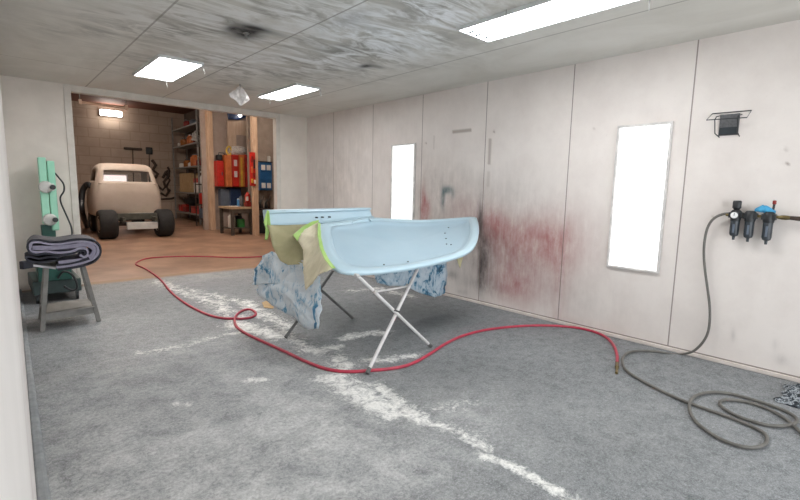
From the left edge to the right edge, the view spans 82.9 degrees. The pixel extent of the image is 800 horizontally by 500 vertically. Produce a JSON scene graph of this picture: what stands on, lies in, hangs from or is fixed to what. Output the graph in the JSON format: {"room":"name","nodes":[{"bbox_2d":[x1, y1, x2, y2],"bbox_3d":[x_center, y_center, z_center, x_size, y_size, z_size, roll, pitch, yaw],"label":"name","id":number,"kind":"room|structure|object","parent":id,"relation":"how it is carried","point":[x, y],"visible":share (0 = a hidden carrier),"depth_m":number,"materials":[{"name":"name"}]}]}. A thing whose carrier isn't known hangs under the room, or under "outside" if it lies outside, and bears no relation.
{"room":"paint spray booth","nodes":[
{"label":"paint spray booth","id":0,"kind":"room"},
{"bbox_2d":[0,84,36,499],"bbox_3d":[-2.353,-0.353,2.731,0.001,3.040,9.845,-5,10,-40],"label":"wall","id":1,"kind":"structure","parent":0,"point":[17,472],"depth_m":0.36,"materials":[{"name":"white paint"}]},
{"bbox_2d":[19,289,50,499],"bbox_3d":[-2.357,1.137,2.950,0.071,0.030,9.845,-5,10,-40],"label":"trim","id":2,"kind":"structure","parent":1,"relation":"attached to","point":[41,477],"depth_m":2.88,"materials":[{"name":"metal"}]},
{"bbox_2d":[37,157,72,236],"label":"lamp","id":3,"kind":"object","parent":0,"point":[47,179],"depth_m":6.44,"materials":[{"name":"green metal"}]},
{"bbox_2d":[72,101,187,219],"bbox_3d":[-13.332,-3.872,20.092,15.500,5.050,0.200,-6,10,-42],"label":"wall","id":4,"kind":"structure","parent":0,"point":[98,139],"depth_m":20.72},
{"bbox_2d":[99,109,121,117],"bbox_3d":[-12.719,-6.026,19.936,0.840,0.259,0.380,-6,10,-42],"label":"wall lamp","id":5,"kind":"object","parent":4,"relation":"attached to","point":[103,112],"visible":1,"depth_m":19.81,"materials":[{"name":"white plastic"}]},
{"bbox_2d":[103,174,127,181],"bbox_3d":[-12.867,-3.047,20.472,1.016,0.753,0.049,-6,10,-42],"label":"window","id":6,"kind":"structure","parent":4,"relation":"in","point":[107,177],"depth_m":20.46,"materials":[{"name":"white glass"}]},
{"bbox_2d":[124,147,141,181],"bbox_3d":[-12.240,-3.388,20.906,0.721,2.614,0.178,-6,10,-42],"label":"push broom","id":7,"kind":"object","parent":4,"relation":"hanging from","point":[125,148],"visible":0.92,"depth_m":20.78,"materials":[{"name":"metal"}]},
{"bbox_2d":[146,147,152,181],"bbox_3d":[-11.778,-3.592,21.381,0.280,2.452,0.058,-6,10,-42],"label":"shovel","id":8,"kind":"object","parent":4,"relation":"hanging from","point":[148,149],"visible":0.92,"depth_m":21.25,"materials":[{"name":"black metal"}]},
{"bbox_2d":[151,159,158,178],"bbox_3d":[-11.591,-3.828,21.456,0.354,0.915,0.140,-6,10,-42],"label":"clamp","id":9,"kind":"object","parent":4,"relation":"hanging from","point":[152,160],"visible":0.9,"depth_m":21.40,"materials":[{"name":"metal"}]},
{"bbox_2d":[158,185,170,196],"bbox_3d":[-11.357,-2.845,21.832,0.622,0.595,0.120,-6,10,-42],"label":"tool","id":10,"kind":"object","parent":4,"relation":"hanging from","point":[160,188],"visible":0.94,"depth_m":21.81,"materials":[{"name":"metal"}]},
{"bbox_2d":[162,168,169,187],"bbox_3d":[-11.267,-3.453,21.824,0.387,0.959,0.120,-6,10,-42],"label":"tool","id":11,"kind":"object","parent":4,"relation":"hanging from","point":[168,170],"visible":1,"depth_m":21.79,"materials":[{"name":"metal"}]},
{"bbox_2d":[166,167,169,192],"bbox_3d":[-11.203,-3.385,21.913,0.254,1.269,0.090,-6,10,-42],"label":"chain","id":12,"kind":"object","parent":4,"relation":"hanging from","point":[167,167],"visible":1,"depth_m":21.89,"materials":[{"name":"metal"}]},
{"bbox_2d":[71,93,194,113],"bbox_3d":[-8.127,-5.581,14.139,15.500,0.100,15.540,-6,10,-42],"label":"ceiling","id":13,"kind":"structure","parent":0,"point":[74,97],"depth_m":19.65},
{"bbox_2d":[78,94,127,109],"bbox_3d":[-11.642,-5.848,17.796,1.637,0.464,0.160,-6,10,-42],"label":"pipe","id":14,"kind":"object","parent":13,"relation":"hanging from","point":[80,102],"visible":0.94,"depth_m":17.74,"materials":[{"name":"metal"}]},
{"bbox_2d":[0,75,307,290],"bbox_3d":[-3.975,-1.070,7.934,5.300,3.040,0.120,-6,10,-42],"label":"wall","id":15,"kind":"structure","parent":0,"point":[33,110],"depth_m":6.64,"materials":[{"name":"white paint"}]},
{"bbox_2d":[63,84,83,284],"bbox_3d":[-4.984,-0.957,6.932,0.090,3.038,0.018,-6,10,-42],"label":"trim","id":16,"kind":"structure","parent":15,"relation":"attached to","point":[66,87],"depth_m":6.88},
{"bbox_2d":[70,85,275,117],"bbox_3d":[-3.691,-2.538,7.879,3.320,0.098,0.020,-6,10,-42],"label":"trim","id":17,"kind":"structure","parent":15,"relation":"attached to","point":[80,89],"depth_m":7.64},
{"bbox_2d":[276,113,280,208],"bbox_3d":[-2.459,-1.206,9.210,0.090,3.038,0.018,-6,10,-42],"label":"trim","id":18,"kind":"structure","parent":15,"relation":"attached to","point":[278,146],"depth_m":9.12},
{"bbox_2d":[80,218,274,281],"bbox_3d":[-8.231,-0.476,14.810,15.500,0.100,15.540,-6,10,-42],"label":"floor","id":19,"kind":"structure","parent":0,"point":[119,255],"depth_m":11.10,"materials":[{"name":"brown wood"}]},
{"bbox_2d":[78,182,90,227],"bbox_3d":[-10.582,-1.442,15.166,0.421,1.674,3.000,-5,9,-37],"label":"hose","id":20,"kind":"object","parent":19,"relation":"on","point":[86,185],"visible":0.91,"depth_m":14.07,"materials":[{"name":"black plastic"}]},
{"bbox_2d":[87,163,174,238],"bbox_3d":[-8.865,-1.641,14.592,1.960,2.240,3.750,-6,10,-42],"label":"car","id":21,"kind":"object","parent":19,"relation":"on","point":[109,203],"visible":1,"depth_m":13.88,"materials":[{"name":"beige metal"}]},
{"bbox_2d":[171,109,201,224],"bbox_3d":[-9.282,-3.664,20.289,0.683,4.750,4.100,-5,10,-39],"label":"shelving unit","id":22,"kind":"object","parent":19,"relation":"on","point":[194,126],"visible":0.6,"depth_m":20.37,"materials":[{"name":"metal"}]},
{"bbox_2d":[180,138,186,145],"bbox_3d":[-9.840,-4.915,20.681,0.340,0.340,0.340,-6,10,-42],"label":"jar","id":23,"kind":"object","parent":22,"relation":"on","point":[183,141],"visible":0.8,"depth_m":20.55,"materials":[{"name":"orange glass"}]},
{"bbox_2d":[182,204,188,211],"bbox_3d":[-9.884,-1.957,21.085,0.310,0.338,0.510,-6,10,-42],"label":"carton","id":24,"kind":"object","parent":22,"relation":"on","point":[185,207],"visible":0.56,"depth_m":20.87,"materials":[{"name":"red cardboard"}]},
{"bbox_2d":[183,120,188,126],"bbox_3d":[-9.451,-5.596,20.117,0.300,0.300,0.300,-6,10,-42],"label":"jar","id":25,"kind":"object","parent":22,"relation":"on","point":[186,122],"visible":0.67,"depth_m":20.00,"materials":[{"name":"red ceramic"}]},
{"bbox_2d":[183,159,189,166],"bbox_3d":[-9.606,-3.923,20.499,0.340,0.340,0.340,-6,10,-42],"label":"jar","id":26,"kind":"object","parent":22,"relation":"on","point":[185,163],"visible":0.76,"depth_m":20.36,"materials":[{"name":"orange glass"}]},
{"bbox_2d":[179,173,197,191],"bbox_3d":[-9.621,-3.075,20.721,0.400,0.848,1.500,-6,10,-42],"label":"carton","id":27,"kind":"object","parent":22,"relation":"on","point":[186,179],"visible":0.66,"depth_m":20.37,"materials":[{"name":"cardboard"}]},
{"bbox_2d":[186,134,192,143],"bbox_3d":[-9.124,-4.828,19.822,0.380,0.420,0.380,-6,10,-42],"label":"jar","id":28,"kind":"object","parent":22,"relation":"on","point":[189,137],"visible":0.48,"depth_m":19.66,"materials":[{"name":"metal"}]},
{"bbox_2d":[183,198,198,212],"bbox_3d":[-9.352,-2.026,20.470,0.840,0.660,0.840,-6,10,-42],"label":"basin","id":29,"kind":"object","parent":22,"relation":"on","point":[190,201],"visible":0.69,"depth_m":20.19,"materials":[{"name":"black plastic"}]},
{"bbox_2d":[191,206,195,212],"bbox_3d":[-8.973,-1.778,19.982,0.310,0.308,0.510,-6,10,-42],"label":"carton","id":30,"kind":"object","parent":22,"relation":"on","point":[193,210],"visible":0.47,"depth_m":19.84,"materials":[{"name":"red cardboard"}]},
{"bbox_2d":[190,154,199,165],"bbox_3d":[-8.836,-3.877,19.574,0.400,0.520,0.400,-6,10,-42],"label":"jar","id":31,"kind":"object","parent":22,"relation":"on","point":[193,158],"visible":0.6,"depth_m":19.41,"materials":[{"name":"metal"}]},
{"bbox_2d":[191,130,199,141],"bbox_3d":[-8.463,-4.739,18.838,0.432,0.503,0.298,2,8,6],"label":"bundle","id":32,"kind":"object","parent":22,"relation":"on","point":[193,138],"visible":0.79,"depth_m":18.75,"materials":[{"name":"white plastic"}]},
{"bbox_2d":[193,178,201,192],"bbox_3d":[-8.560,-2.765,19.448,0.410,0.608,0.510,-6,10,-42],"label":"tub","id":33,"kind":"object","parent":22,"relation":"on","point":[193,178],"visible":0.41,"depth_m":19.23,"materials":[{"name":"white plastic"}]},
{"bbox_2d":[194,170,202,225],"bbox_3d":[-7.864,-2.049,18.009,0.400,2.200,0.400,-6,10,-42],"label":"rack","id":34,"kind":"object","parent":19,"relation":"on","point":[196,204],"visible":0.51,"depth_m":17.96,"materials":[{"name":"metal"}]},
{"bbox_2d":[199,192,201,203],"bbox_3d":[-7.864,-2.059,18.008,0.220,0.450,0.220,-6,10,-42],"label":"can","id":35,"kind":"object","parent":34,"relation":"on","point":[200,193],"visible":0.54,"depth_m":17.91,"materials":[{"name":"red metal"}]},
{"bbox_2d":[199,208,202,217],"bbox_3d":[-7.875,-1.476,18.084,0.260,0.400,0.260,-6,10,-42],"label":"can","id":36,"kind":"object","parent":34,"relation":"on","point":[200,209],"visible":0.48,"depth_m":17.97,"materials":[{"name":"metal"}]},
{"bbox_2d":[205,110,215,229],"bbox_3d":[-6.835,-3.238,16.317,0.194,5.040,0.200,-6,10,-42],"label":"timber post","id":37,"kind":"object","parent":19,"relation":"on","point":[208,114],"visible":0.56,"depth_m":16.29,"materials":[{"name":"brown wood"}]},
{"bbox_2d":[218,206,252,235],"bbox_3d":[-5.540,-1.011,15.347,0.800,0.930,1.050,-6,10,-42],"label":"workbench","id":38,"kind":"object","parent":19,"relation":"on","point":[234,209],"visible":0.77,"depth_m":15.09,"materials":[{"name":"brown wood"}]},
{"bbox_2d":[228,215,235,227],"bbox_3d":[-5.631,-0.967,15.168,0.240,0.420,0.240,-6,10,-42],"label":"jug","id":39,"kind":"object","parent":38,"relation":"on","point":[229,217],"visible":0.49,"depth_m":15.07,"materials":[{"name":"white plastic"}]},
{"bbox_2d":[223,226,249,228],"bbox_3d":[-5.552,-0.765,15.387,0.640,0.030,0.870,-6,10,-42],"label":"shelf","id":40,"kind":"object","parent":38,"relation":"attached to","point":[223,226],"depth_m":15.22,"materials":[{"name":"brown wood"}]},
{"bbox_2d":[235,215,241,226],"bbox_3d":[-5.637,-0.993,15.568,0.330,0.369,0.300,-6,10,-42],"label":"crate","id":41,"kind":"object","parent":38,"relation":"on","point":[236,216],"visible":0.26,"depth_m":15.45,"materials":[{"name":"plastic"}]},
{"bbox_2d":[237,218,244,226],"bbox_3d":[-5.384,-0.923,15.333,0.260,0.300,0.260,-6,10,-42],"label":"container","id":42,"kind":"object","parent":38,"relation":"on","point":[240,221],"visible":0.99,"depth_m":15.23,"materials":[{"name":"green plastic"}]},
{"bbox_2d":[239,196,243,205],"bbox_3d":[-5.396,-1.660,15.416,0.140,0.340,0.140,-6,10,-42],"label":"can","id":43,"kind":"object","parent":38,"relation":"on","point":[240,197],"visible":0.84,"depth_m":15.36,"materials":[{"name":"metal"}]},
{"bbox_2d":[244,192,250,206],"bbox_3d":[-5.104,-1.699,15.193,0.200,0.489,0.190,-6,10,-42],"label":"bottle","id":44,"kind":"object","parent":38,"relation":"on","point":[247,203],"visible":1,"depth_m":15.13,"materials":[{"name":"red plastic"}]},
{"bbox_2d":[250,116,258,235],"bbox_3d":[-4.708,-2.977,14.655,0.181,5.040,0.150,-6,10,-42],"label":"timber post","id":45,"kind":"object","parent":19,"relation":"on","point":[253,120],"visible":0.52,"depth_m":14.71,"materials":[{"name":"brown wood"}]},
{"bbox_2d":[249,152,255,185],"bbox_3d":[-4.721,-2.592,14.536,0.189,1.065,0.089,-6,10,-42],"label":"board","id":46,"kind":"object","parent":45,"relation":"attached to","point":[252,169],"visible":1,"depth_m":14.51,"materials":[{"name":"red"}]},
{"bbox_2d":[259,215,265,233],"bbox_3d":[-4.757,-0.891,15.742,0.450,0.620,0.210,-6,10,-42],"label":"bin","id":47,"kind":"object","parent":19,"relation":"on","point":[262,228],"visible":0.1,"depth_m":15.60,"materials":[{"name":"plastic"}]},
{"bbox_2d":[184,109,202,219],"bbox_3d":[-8.242,-3.752,19.973,0.140,5.050,6.840,-6,10,-42],"label":"wall","id":48,"kind":"structure","parent":0,"point":[191,115],"depth_m":21.58,"materials":[{"name":"paint"}]},
{"bbox_2d":[199,110,248,229],"bbox_3d":[-5.854,-3.370,17.436,3.450,5.050,0.150,-6,10,-42],"label":"wall","id":49,"kind":"structure","parent":0,"point":[218,118],"depth_m":16.52,"materials":[{"name":"paint"}]},
{"bbox_2d":[214,161,223,185],"bbox_3d":[-6.570,-2.763,16.419,0.246,0.906,0.509,-6,10,-42],"label":"upper cabinet","id":50,"kind":"object","parent":49,"relation":"attached to","point":[218,165],"visible":0.89,"depth_m":16.26,"materials":[{"name":"metal"}]},
{"bbox_2d":[216,152,224,159],"bbox_3d":[-6.478,-3.383,16.384,0.291,0.282,0.250,-6,10,-42],"label":"tool case","id":51,"kind":"object","parent":50,"relation":"on","point":[218,157],"visible":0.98,"depth_m":16.26,"materials":[{"name":"black plastic"}]},
{"bbox_2d":[218,189,229,205],"bbox_3d":[-6.505,-1.924,16.748,0.312,0.653,0.299,-6,10,-42],"label":"panel","id":52,"kind":"object","parent":49,"relation":"attached to","point":[223,194],"visible":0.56,"depth_m":16.64,"materials":[{"name":"grey metal"}]},
{"bbox_2d":[220,155,231,186],"bbox_3d":[-6.323,-2.876,16.503,0.197,1.135,0.555,-6,10,-42],"label":"locker","id":53,"kind":"object","parent":49,"relation":"attached to","point":[226,158],"visible":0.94,"depth_m":16.31,"materials":[{"name":"orange metal"}]},
{"bbox_2d":[226,188,240,205],"bbox_3d":[-6.210,-1.965,16.944,0.396,0.694,0.399,-6,10,-42],"label":"panel","id":54,"kind":"object","parent":49,"relation":"attached to","point":[235,193],"visible":0.51,"depth_m":16.76,"materials":[{"name":"metal"}]},
{"bbox_2d":[226,119,246,151],"bbox_3d":[-6.047,-3.703,17.060,0.883,2.300,0.063,-6,10,-42],"label":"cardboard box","id":55,"kind":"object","parent":49,"relation":"in","point":[236,129],"depth_m":16.89,"materials":[{"name":"cardboard"}]},
{"bbox_2d":[231,155,238,186],"bbox_3d":[-6.145,-2.899,16.658,0.253,1.149,0.562,-6,10,-42],"label":"locker","id":56,"kind":"object","parent":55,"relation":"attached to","point":[234,158],"visible":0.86,"depth_m":16.45,"materials":[{"name":"red metal"}]},
{"bbox_2d":[227,113,245,119],"bbox_3d":[-6.046,-4.941,16.785,0.722,0.290,0.065,-6,10,-42],"label":"tarp","id":57,"kind":"object","parent":55,"relation":"attached to","point":[230,116],"visible":0.7,"depth_m":16.71,"materials":[{"name":"blue plastic"}]},
{"bbox_2d":[238,155,244,186],"bbox_3d":[-5.963,-2.926,16.819,0.213,1.167,0.565,-6,10,-42],"label":"locker","id":58,"kind":"object","parent":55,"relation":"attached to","point":[240,157],"visible":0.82,"depth_m":16.61,"materials":[{"name":"metal"}]},
{"bbox_2d":[228,146,246,154],"bbox_3d":[-5.960,-3.660,16.757,0.809,0.360,0.450,-6,10,-42],"label":"cloth bundle","id":59,"kind":"object","parent":58,"relation":"on","point":[236,150],"visible":0.72,"depth_m":16.56,"materials":[{"name":"white fabric"}]},
{"bbox_2d":[244,155,247,186],"bbox_3d":[-5.826,-2.948,16.948,0.140,1.182,0.555,-6,10,-42],"label":"locker","id":60,"kind":"object","parent":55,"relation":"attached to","point":[245,156],"visible":0.36,"depth_m":16.73,"materials":[{"name":"red metal"}]},
{"bbox_2d":[246,116,273,232],"bbox_3d":[-4.827,-3.287,16.957,2.580,5.050,1.950,-6,10,-42],"label":"wall","id":61,"kind":"structure","parent":0,"point":[264,125],"depth_m":15.70,"materials":[{"name":"grey paint"}]},
{"bbox_2d":[258,161,272,189],"bbox_3d":[-4.689,-2.547,15.613,0.495,0.976,0.367,-6,10,-42],"label":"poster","id":62,"kind":"object","parent":61,"relation":"attached to","point":[264,168],"visible":0.94,"depth_m":15.46,"materials":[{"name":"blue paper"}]},
{"bbox_2d":[0,0,799,117],"bbox_3d":[-0.599,-2.029,4.088,5.400,0.001,9.840,-6,10,-42],"label":"ceiling","id":63,"kind":"structure","parent":0,"point":[359,53],"depth_m":4.54,"materials":[{"name":"white paint"}]},
{"bbox_2d":[132,54,204,86],"bbox_3d":[-2.942,-2.238,5.751,0.547,0.110,1.296,-6,10,-42],"label":"ceiling light","id":64,"kind":"object","parent":63,"relation":"attached to","point":[166,68],"visible":1,"depth_m":5.62,"materials":[{"name":"white plastic"}]},
{"bbox_2d":[136,57,199,80],"bbox_3d":[-2.943,-2.271,5.711,0.456,0.008,1.205,-6,10,-42],"label":"diffuser","id":65,"kind":"object","parent":64,"relation":"attached to","point":[158,68],"depth_m":5.63,"materials":[{"name":"white plastic"}]},
{"bbox_2d":[229,84,249,105],"bbox_3d":[-2.307,-2.231,6.511,0.203,0.300,0.226,2,8,6],"label":"plastic bag","id":66,"kind":"object","parent":63,"relation":"hanging from","point":[239,95],"visible":1,"depth_m":6.47,"materials":[{"name":"plastic"}]},
{"bbox_2d":[243,32,248,39],"bbox_3d":[-1.477,-2.051,4.350,0.060,0.060,0.058,-6,10,-42],"label":"sprinkler","id":67,"kind":"object","parent":63,"relation":"attached to","point":[245,33],"visible":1,"depth_m":4.34,"materials":[{"name":"metal"}]},
{"bbox_2d":[257,83,320,103],"bbox_3d":[-1.730,-2.377,6.990,0.454,0.110,1.300,-6,10,-42],"label":"ceiling light","id":68,"kind":"object","parent":63,"relation":"attached to","point":[296,89],"visible":1,"depth_m":6.88,"materials":[{"name":"white plastic"}]},
{"bbox_2d":[261,86,316,99],"bbox_3d":[-1.730,-2.409,6.951,0.363,0.008,1.208,-6,10,-42],"label":"diffuser","id":69,"kind":"object","parent":68,"relation":"attached to","point":[286,92],"depth_m":6.90,"materials":[{"name":"white plastic"}]},
{"bbox_2d":[456,0,649,42],"bbox_3d":[1.180,-1.886,3.706,0.546,0.110,1.478,-6,10,-42],"label":"ceiling light","id":70,"kind":"object","parent":63,"relation":"attached to","point":[538,14],"visible":1,"depth_m":3.74,"materials":[{"name":"white plastic"}]},
{"bbox_2d":[22,266,799,499],"bbox_3d":[-0.700,0.978,4.529,5.400,0.001,9.960,-6,10,-42],"label":"floor","id":71,"kind":"structure","parent":0,"point":[159,397],"depth_m":3.34,"materials":[{"name":"concrete"}]},
{"bbox_2d":[48,269,81,298],"label":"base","id":72,"kind":"object","parent":71,"relation":"on","point":[61,281],"depth_m":6.05,"materials":[{"name":"green metal"}]},
{"bbox_2d":[38,262,100,331],"bbox_3d":[-3.832,0.476,5.224,0.595,0.692,0.717,-6,10,-42],"label":"stand","id":73,"kind":"object","parent":71,"relation":"on","point":[64,309],"visible":0.7,"depth_m":5.12,"materials":[{"name":"grey wood"}]},
{"bbox_2d":[24,251,60,268],"bbox_3d":[-3.899,0.111,4.952,0.320,0.162,0.430,-6,10,-42],"label":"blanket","id":74,"kind":"object","parent":73,"relation":"on","point":[43,261],"visible":0.77,"depth_m":4.83,"materials":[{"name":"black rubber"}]},
{"bbox_2d":[26,234,101,270],"bbox_3d":[-3.762,0.014,5.098,0.689,0.358,0.480,-6,10,-42],"label":"blanket","id":75,"kind":"object","parent":73,"relation":"on","point":[67,246],"visible":0.99,"depth_m":4.96,"materials":[{"name":"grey fabric"}]},
{"bbox_2d":[40,299,94,312],"bbox_3d":[-3.816,0.643,5.200,0.460,0.015,0.500,-6,10,-42],"label":"shelf","id":76,"kind":"object","parent":73,"relation":"attached to","point":[81,305],"depth_m":5.16,"materials":[{"name":"grey wood"}]},
{"bbox_2d":[262,301,273,308],"bbox_3d":[-1.776,0.738,6.138,0.154,0.006,0.458,-2,8,-22],"label":"scrap","id":77,"kind":"object","parent":71,"relation":"on","point":[266,304],"visible":0.71,"depth_m":6.07,"materials":[{"name":"beige paper"}]},
{"bbox_2d":[284,260,432,374],"bbox_3d":[-0.481,0.521,4.691,1.038,0.875,1.597,-6,10,-42],"label":"folding stand","id":78,"kind":"object","parent":71,"relation":"on","point":[358,276],"visible":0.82,"depth_m":4.30,"materials":[{"name":"white metal"}]},
{"bbox_2d":[263,207,478,289],"bbox_3d":[0.106,-0.102,5.125,2.956,0.701,1.515,-4,9,-33],"label":"panel","id":79,"kind":"object","parent":78,"relation":"on","point":[346,241],"visible":1,"depth_m":4.83,"materials":[{"name":"blue paint"}]},
{"bbox_2d":[253,251,321,328],"bbox_3d":[-1.253,0.375,4.813,0.116,0.662,1.516,-6,10,-42],"label":"sheet","id":80,"kind":"object","parent":79,"relation":"hanging from","point":[281,284],"visible":0.94,"depth_m":4.69,"materials":[{"name":"plastic"}]},
{"bbox_2d":[374,262,447,296],"bbox_3d":[0.168,0.391,5.768,1.163,0.494,0.122,-4,9,-37],"label":"sheet","id":81,"kind":"object","parent":79,"relation":"hanging from","point":[432,280],"visible":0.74,"depth_m":5.90,"materials":[{"name":"plastic"}]},
{"bbox_2d":[135,256,618,373],"bbox_3d":[-1.539,0.609,7.105,3.411,0.038,9.248,-5,10,-39],"label":"air hose","id":82,"kind":"object","parent":71,"relation":"on","point":[235,317],"visible":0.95,"depth_m":5.01,"materials":[{"name":"red rubber"}]},
{"bbox_2d":[621,212,799,449],"bbox_3d":[2.457,0.446,3.619,0.938,1.456,1.806,2,8,7],"label":"air hose","id":83,"kind":"object","parent":71,"relation":"on","point":[790,424],"visible":0.99,"depth_m":3.44,"materials":[{"name":"grey rubber"}]},
{"bbox_2d":[773,383,799,407],"bbox_3d":[3.225,1.135,3.547,0.521,0.095,0.408,-6,10,-42],"label":"rag","id":84,"kind":"object","parent":71,"relation":"on","point":[791,393],"visible":1,"depth_m":3.54,"materials":[{"name":"grey fabric"}]},
{"bbox_2d":[307,20,799,377],"bbox_3d":[1.333,-0.715,6.057,0.001,3.040,9.840,-6,10,-42],"label":"wall","id":85,"kind":"structure","parent":0,"point":[531,156],"depth_m":5.00,"materials":[{"name":"white paint"}]},
{"bbox_2d":[390,143,415,219],"bbox_3d":[0.039,-0.954,7.442,0.030,1.544,0.564,-6,10,-42],"label":"window","id":86,"kind":"structure","parent":85,"relation":"in","point":[403,156],"depth_m":7.42,"materials":[{"name":"white glass"}]},
{"bbox_2d":[364,275,799,382],"bbox_3d":[1.294,0.774,6.245,0.022,0.038,9.840,-6,10,-42],"label":"baseboard","id":87,"kind":"structure","parent":85,"relation":"attached to","point":[774,374],"depth_m":4.79,"materials":[{"name":"paint"}]},
{"bbox_2d":[606,121,673,273],"bbox_3d":[2.500,-0.542,4.760,0.030,1.527,0.534,-6,10,-42],"label":"light panel","id":88,"kind":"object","parent":85,"relation":"in","point":[643,151],"depth_m":4.75,"materials":[{"name":"white plastic"}]},
{"bbox_2d":[706,110,751,137],"bbox_3d":[2.976,-1.144,4.119,0.094,0.231,0.319,-6,10,-42],"label":"wire rack","id":89,"kind":"object","parent":85,"relation":"attached to","point":[729,123],"visible":1,"depth_m":4.13,"materials":[{"name":"metal"}]},
{"bbox_2d":[728,200,742,239],"bbox_3d":[3.038,-0.270,4.106,0.144,0.356,0.100,-6,10,-42],"label":"filter","id":90,"kind":"object","parent":85,"relation":"attached to","point":[735,216],"visible":1,"depth_m":4.08,"materials":[{"name":"black plastic"}]},
{"bbox_2d":[729,221,739,239],"bbox_3d":[3.035,-0.180,4.117,0.072,0.175,0.072,-6,10,-42],"label":"bowl","id":91,"kind":"object","parent":90,"relation":"on","point":[734,225],"depth_m":4.09,"materials":[{"name":"plastic"}]},
{"bbox_2d":[726,213,799,220],"bbox_3d":[3.263,-0.271,3.854,0.040,0.049,0.822,-6,10,-42],"label":"pipe","id":92,"kind":"object","parent":90,"relation":"attached to","point":[782,217],"visible":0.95,"depth_m":3.83,"materials":[{"name":"gold metal"}]},
{"bbox_2d":[743,211,757,241],"bbox_3d":[3.119,-0.212,4.044,0.116,0.278,0.100,-6,10,-42],"label":"filter","id":93,"kind":"object","parent":85,"relation":"attached to","point":[749,217],"visible":1,"depth_m":4.01,"materials":[{"name":"black plastic"}]},
{"bbox_2d":[743,222,754,241],"bbox_3d":[3.106,-0.163,4.040,0.072,0.180,0.072,-6,10,-42],"label":"bowl","id":94,"kind":"object","parent":93,"relation":"on","point":[748,232],"depth_m":4.01,"materials":[{"name":"plastic"}]},
{"bbox_2d":[761,200,776,244],"bbox_3d":[3.207,-0.240,3.943,0.116,0.384,0.100,-6,10,-42],"label":"filter","id":95,"kind":"object","parent":85,"relation":"attached to","point":[768,218],"visible":0.98,"depth_m":3.91,"materials":[{"name":"black plastic"}]},
{"bbox_2d":[755,205,775,212],"bbox_3d":[3.174,-0.355,3.937,0.066,0.073,0.145,-6,10,-42],"label":"rag","id":96,"kind":"object","parent":95,"relation":"on","point":[763,208],"visible":0.99,"depth_m":3.92,"materials":[{"name":"blue fabric"}]},
{"bbox_2d":[761,223,773,244],"bbox_3d":[3.194,-0.142,3.945,0.072,0.190,0.072,-6,10,-42],"label":"bowl","id":97,"kind":"object","parent":95,"relation":"on","point":[767,228],"depth_m":3.92,"materials":[{"name":"plastic"}]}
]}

